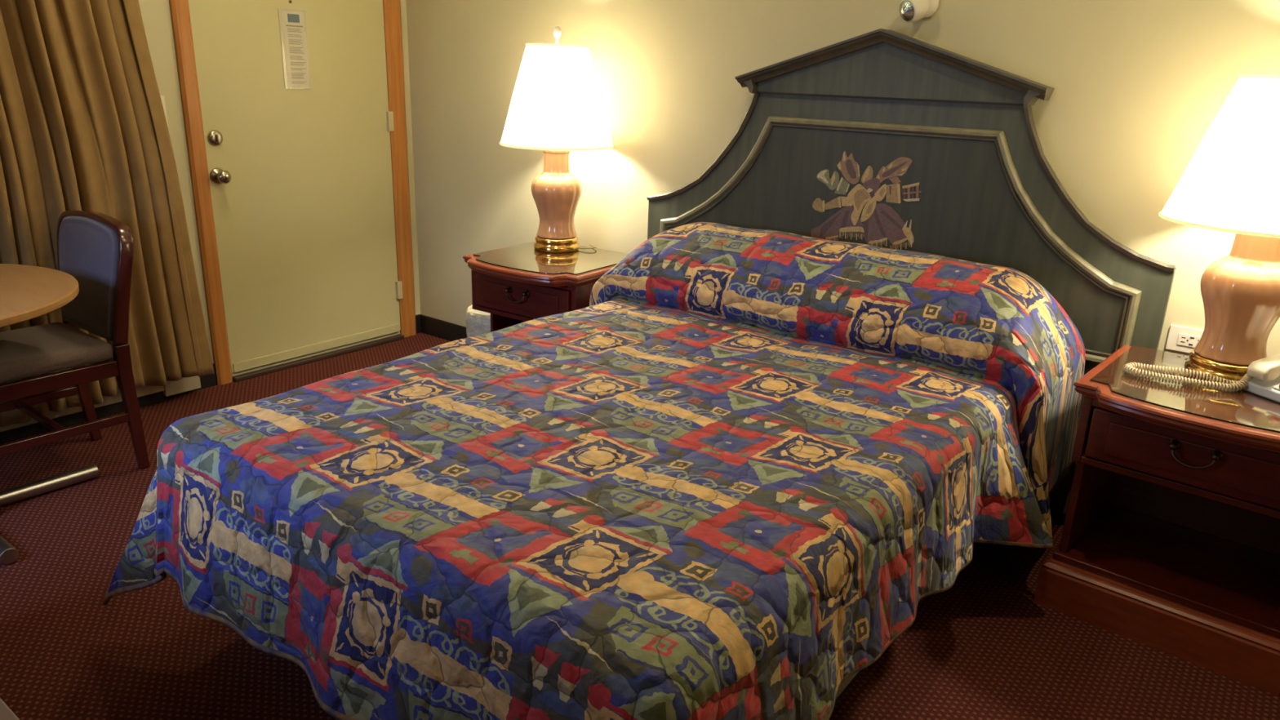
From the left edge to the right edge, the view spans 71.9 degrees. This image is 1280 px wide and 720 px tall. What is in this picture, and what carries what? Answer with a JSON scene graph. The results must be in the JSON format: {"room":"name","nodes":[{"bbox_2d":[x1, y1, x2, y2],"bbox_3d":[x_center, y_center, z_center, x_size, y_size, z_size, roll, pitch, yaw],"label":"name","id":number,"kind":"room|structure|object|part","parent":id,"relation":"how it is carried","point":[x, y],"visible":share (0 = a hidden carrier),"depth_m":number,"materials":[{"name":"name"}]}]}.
{"room":"hotel room","nodes":[
{"label":"hotel room","id":0,"kind":"room"},
{"bbox_2d":[138,0,420,376],"bbox_3d":[-2.675,-0.738,2.432,0.100,2.420,5.000,15,22,35],"label":"door frame","id":1,"kind":"structure","parent":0,"point":[156,14],"depth_m":3.52,"materials":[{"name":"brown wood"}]},
{"bbox_2d":[0,375,200,443],"bbox_3d":[-2.380,0.252,3.075,0.060,0.153,1.685,15,22,35],"label":"baseboard heater","id":2,"kind":"object","parent":1,"relation":"attached to","point":[146,395],"visible":0.42,"depth_m":3.44,"materials":[{"name":"beige metal"}]},
{"bbox_2d":[0,0,214,426],"bbox_3d":[-2.294,-0.770,2.688,0.178,2.175,1.738,15,22,34],"label":"curtain","id":3,"kind":"object","parent":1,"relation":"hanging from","point":[83,126],"visible":0.71,"depth_m":3.12,"materials":[{"name":"brown fabric"}]},
{"bbox_2d":[160,95,168,126],"bbox_3d":[-1.856,-0.956,3.393,0.018,0.116,0.072,15,22,35],"label":"light switch","id":4,"kind":"object","parent":1,"relation":"attached to","point":[162,97],"visible":0.18,"depth_m":3.41,"materials":[{"name":"beige plastic"}]},
{"bbox_2d":[168,0,232,385],"bbox_3d":[-1.775,-0.906,3.522,0.022,2.120,0.068,15,22,35],"label":"trim","id":5,"kind":"structure","parent":1,"relation":"attached to","point":[179,9],"depth_m":3.58,"materials":[{"name":"orange wood"}]},
{"bbox_2d":[164,314,421,398],"bbox_3d":[-1.570,-0.038,4.145,0.010,0.098,1.350,15,22,35],"label":"baseboard","id":6,"kind":"structure","parent":1,"relation":"attached to","point":[209,380],"depth_m":3.79,"materials":[{"name":"black plastic"}]},
{"bbox_2d":[188,0,404,382],"bbox_3d":[-1.451,-0.985,3.893,0.084,2.060,0.926,15,22,35],"label":"door","id":7,"kind":"structure","parent":1,"relation":"in","point":[300,180],"depth_m":3.94,"materials":[{"name":"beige paint"}]},
{"bbox_3d":[-1.711,-0.750,3.615,0.072,0.068,0.068,15,22,35],"label":"knob","id":8,"kind":"part","parent":7,"relation":"part of","materials":[{"name":"silver metal"}]},
{"bbox_2d":[278,8,311,88],"bbox_3d":[-1.479,-1.330,3.782,0.003,0.323,0.124,15,22,35],"label":"notice","id":9,"kind":"object","parent":7,"relation":"attached to","point":[292,24],"visible":1,"depth_m":3.78,"materials":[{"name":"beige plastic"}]},
{"bbox_2d":[382,0,416,337],"bbox_3d":[-1.173,-1.133,4.281,0.022,2.120,0.094,15,22,35],"label":"trim","id":10,"kind":"structure","parent":1,"relation":"attached to","point":[391,8],"depth_m":4.33,"materials":[{"name":"orange wood"}]},
{"bbox_2d":[0,332,1279,719],"bbox_3d":[-0.657,0.990,1.414,5.200,0.100,5.100,15,22,35],"label":"floor","id":11,"kind":"structure","parent":0,"point":[981,647],"depth_m":2.19,"materials":[{"name":"red carpet"}]},
{"bbox_2d":[0,697,19,719],"bbox_3d":[-1.320,0.598,1.175,1.750,0.750,0.512,15,22,35],"label":"dresser","id":12,"kind":"object","parent":11,"relation":"on","point":[6,713],"visible":1,"depth_m":0.84,"materials":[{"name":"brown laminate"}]},
{"bbox_2d":[0,263,99,564],"bbox_3d":[-2.075,0.161,2.508,0.914,0.696,0.914,15,22,35],"label":"round table","id":13,"kind":"object","parent":11,"relation":"on","point":[27,292],"visible":1,"depth_m":2.59,"materials":[{"name":"brown wood"}]},
{"bbox_2d":[0,210,150,515],"bbox_3d":[-1.959,-0.028,2.859,0.480,0.852,0.526,15,22,35],"label":"dining chair","id":14,"kind":"object","parent":11,"relation":"on","point":[96,249],"visible":0.96,"depth_m":2.85,"materials":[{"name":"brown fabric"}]},
{"bbox_3d":[-1.989,-0.022,2.819,0.402,0.060,0.427,15,22,35],"label":"seat","id":15,"kind":"part","parent":14,"relation":"part of","materials":[{"name":"grey fabric"}]},
{"bbox_3d":[-1.986,0.030,2.842,0.410,0.051,0.418,15,22,35],"label":"seat frame","id":16,"kind":"part","parent":14,"relation":"part of","materials":[{"name":"brown wood"}]},
{"bbox_3d":[-2.005,0.080,3.171,0.040,0.450,0.056,15,22,35],"label":"leg","id":17,"kind":"part","parent":14,"relation":"part of","materials":[{"name":"brown wood"}]},
{"bbox_3d":[-1.829,-0.285,2.944,0.423,0.376,0.098,15,22,35],"label":"backrest","id":18,"kind":"part","parent":14,"relation":"part of","materials":[{"name":"fabric"}]},
{"bbox_3d":[-1.823,-0.288,2.951,0.480,0.406,0.102,15,22,35],"label":"frame","id":19,"kind":"part","parent":14,"relation":"part of","materials":[{"name":"brown wood"}]},
{"bbox_3d":[-1.702,0.161,2.955,0.040,0.450,0.056,15,22,35],"label":"leg","id":20,"kind":"part","parent":14,"relation":"part of","materials":[{"name":"brown wood"}]},
{"bbox_2d":[465,304,490,337],"bbox_3d":[-0.620,-0.051,3.853,0.275,0.364,0.277,15,22,35],"label":"wastebasket","id":21,"kind":"object","parent":11,"relation":"on","point":[477,322],"visible":0.2,"depth_m":3.71,"materials":[{"name":"beige plastic"}]},
{"bbox_2d":[462,241,614,332],"bbox_3d":[-0.364,-0.094,3.569,0.580,0.640,0.548,14,22,32],"label":"nightstand","id":22,"kind":"object","parent":11,"relation":"on","point":[511,296],"visible":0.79,"depth_m":3.32,"materials":[{"name":"brown wood"}]},
{"bbox_3d":[-0.470,-0.243,3.348,0.114,0.052,0.032,14,22,32],"label":"handle","id":23,"kind":"part","parent":22,"relation":"part of","materials":[{"name":"gold metal"}]},
{"bbox_3d":[-0.451,-0.238,3.380,0.470,0.132,0.026,14,22,32],"label":"drawer","id":24,"kind":"part","parent":22,"relation":"part of","materials":[{"name":"brown wood"}]},
{"bbox_2d":[472,241,628,275],"bbox_3d":[-0.344,-0.405,3.481,0.520,0.005,0.516,14,22,32],"label":"nightstand top","id":25,"kind":"object","parent":22,"relation":"on","point":[523,257],"visible":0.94,"depth_m":3.43,"materials":[{"name":"clear"}]},
{"bbox_2d":[498,26,613,253],"bbox_3d":[-0.330,-0.868,3.506,0.454,0.859,0.454,9,19,21],"label":"table lamp","id":26,"kind":"object","parent":25,"relation":"on","point":[556,108],"visible":1,"depth_m":3.34,"materials":[{"name":"white fabric"}]},
{"bbox_3d":[-0.324,-1.033,3.452,0.448,0.370,0.448,8,19,18],"label":"lamp shade","id":27,"kind":"part","parent":26,"relation":"part of","materials":[{"name":"white fabric"}]},
{"bbox_3d":[-0.207,-0.469,3.659,0.066,0.011,0.100,8,19,18],"label":"power cord","id":28,"kind":"part","parent":26,"relation":"part of","materials":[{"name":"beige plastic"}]},
{"bbox_2d":[834,596,924,706],"bbox_3d":[0.111,0.324,2.395,1.344,0.565,1.960,15,22,35],"label":"bed","id":29,"kind":"object","parent":11,"relation":"on","point":[850,681],"visible":0.02,"depth_m":1.97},
{"bbox_2d":[102,222,1085,719],"bbox_3d":[0.065,0.167,2.297,1.734,0.755,2.153,15,22,35],"label":"bedspread","id":30,"kind":"object","parent":29,"relation":"on","point":[722,484],"visible":1,"depth_m":1.77,"materials":[{"name":"fabric"}]},
{"bbox_2d":[1033,345,1279,696],"bbox_3d":[1.433,0.383,2.297,0.580,0.640,0.548,17,23,38],"label":"nightstand","id":31,"kind":"object","parent":11,"relation":"on","point":[1170,544],"visible":0.96,"depth_m":2.25,"materials":[{"name":"brown wood"}]},
{"bbox_2d":[1052,502,1279,638],"bbox_3d":[1.461,0.543,2.389,0.526,0.020,0.438,17,23,38],"label":"shelf","id":32,"kind":"object","parent":31,"relation":"attached to","point":[1224,580],"depth_m":2.35,"materials":[{"name":"brown wood"}]},
{"bbox_3d":[1.332,0.236,2.119,0.470,0.132,0.026,17,23,38],"label":"drawer","id":33,"kind":"part","parent":31,"relation":"part of","materials":[{"name":"brown wood"}]},
{"bbox_2d":[1089,345,1279,433],"bbox_3d":[1.454,0.073,2.208,0.520,0.005,0.516,17,23,38],"label":"nightstand top","id":34,"kind":"object","parent":31,"relation":"on","point":[1242,407],"visible":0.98,"depth_m":2.15,"materials":[{"name":"clear"}]},
{"bbox_2d":[1122,353,1279,402],"bbox_3d":[1.497,0.034,2.156,0.514,0.105,0.242,4,18,7],"label":"telephone","id":35,"kind":"object","parent":34,"relation":"on","point":[1262,377],"visible":1,"depth_m":2.18,"materials":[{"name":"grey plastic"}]},
{"bbox_3d":[1.391,0.034,2.226,0.301,0.054,0.085,9,19,20],"label":"coiled cord","id":36,"kind":"part","parent":35,"relation":"part of","materials":[{"name":"beige plastic"}]},
{"bbox_3d":[1.613,0.059,2.104,0.155,0.038,0.092,-4,19,-18],"label":"key plate","id":37,"kind":"part","parent":35,"relation":"part of","materials":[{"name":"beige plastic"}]},
{"bbox_2d":[1158,74,1279,383],"bbox_3d":[1.540,-0.345,2.179,0.454,0.811,0.454,9,19,21],"label":"table lamp","id":38,"kind":"object","parent":34,"relation":"on","point":[1231,183],"visible":0.94,"depth_m":2.13,"materials":[{"name":"white fabric"}]},
{"bbox_3d":[1.546,-0.500,2.128,0.448,0.342,0.448,8,19,18],"label":"lamp shade","id":39,"kind":"part","parent":38,"relation":"part of","materials":[{"name":"white fabric"}]},
{"bbox_3d":[1.309,0.229,2.089,0.114,0.052,0.032,17,23,38],"label":"handle","id":40,"kind":"part","parent":31,"relation":"part of","materials":[{"name":"gold metal"}]},
{"bbox_2d":[405,0,1279,356],"bbox_3d":[0.897,-0.779,2.929,5.200,2.420,0.100,15,22,35],"label":"wall","id":41,"kind":"structure","parent":0,"point":[1139,86],"depth_m":3.23,"materials":[{"name":"beige paint"}]},
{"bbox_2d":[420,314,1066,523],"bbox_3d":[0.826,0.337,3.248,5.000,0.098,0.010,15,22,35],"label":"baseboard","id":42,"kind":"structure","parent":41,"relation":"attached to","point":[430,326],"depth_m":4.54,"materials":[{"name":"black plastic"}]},
{"bbox_2d":[646,28,1175,514],"bbox_3d":[0.757,-0.359,3.027,1.848,1.453,0.092,15,22,35],"label":"headboard","id":43,"kind":"object","parent":41,"relation":"attached to","point":[881,137],"visible":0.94,"depth_m":2.83,"materials":[{"name":"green wood"}]},
{"bbox_3d":[0.792,-0.942,2.857,0.948,0.188,0.042,15,22,35],"label":"pediment panel","id":44,"kind":"part","parent":43,"relation":"part of","materials":[{"name":"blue wood"}]},
{"bbox_3d":[0.778,-0.957,2.831,1.040,0.194,0.092,15,22,35],"label":"pediment cornice","id":45,"kind":"part","parent":43,"relation":"part of","materials":[{"name":"wood"}]},
{"bbox_3d":[0.770,-0.469,3.003,1.652,0.600,0.002,15,22,35],"label":"panel","id":46,"kind":"part","parent":43,"relation":"part of","materials":[{"name":"green wood"}]},
{"bbox_3d":[0.765,-0.466,2.998,1.712,0.657,0.018,15,22,35],"label":"panel moulding","id":47,"kind":"part","parent":43,"relation":"part of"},
{"bbox_2d":[899,0,939,22],"bbox_3d":[0.859,-1.097,2.735,0.119,0.097,0.082,-11,22,-35],"label":"wall spotlight","id":48,"kind":"object","parent":41,"relation":"attached to","point":[910,11],"visible":1,"depth_m":2.71,"materials":[{"name":"beige plastic"}]},
{"bbox_2d":[1165,324,1204,353],"bbox_3d":[1.582,-0.055,2.530,0.120,0.074,0.010,15,22,35],"label":"wall outlet","id":49,"kind":"object","parent":41,"relation":"attached to","point":[1180,339],"visible":0.56,"depth_m":2.54,"materials":[{"name":"beige plastic"}]},
{"bbox_2d":[1177,333,1200,347],"bbox_3d":[1.580,-0.054,2.528,0.068,0.034,0.002,15,22,35],"label":"socket","id":50,"kind":"object","parent":49,"relation":"attached to","point":[1184,340],"depth_m":2.53,"materials":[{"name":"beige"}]}
]}

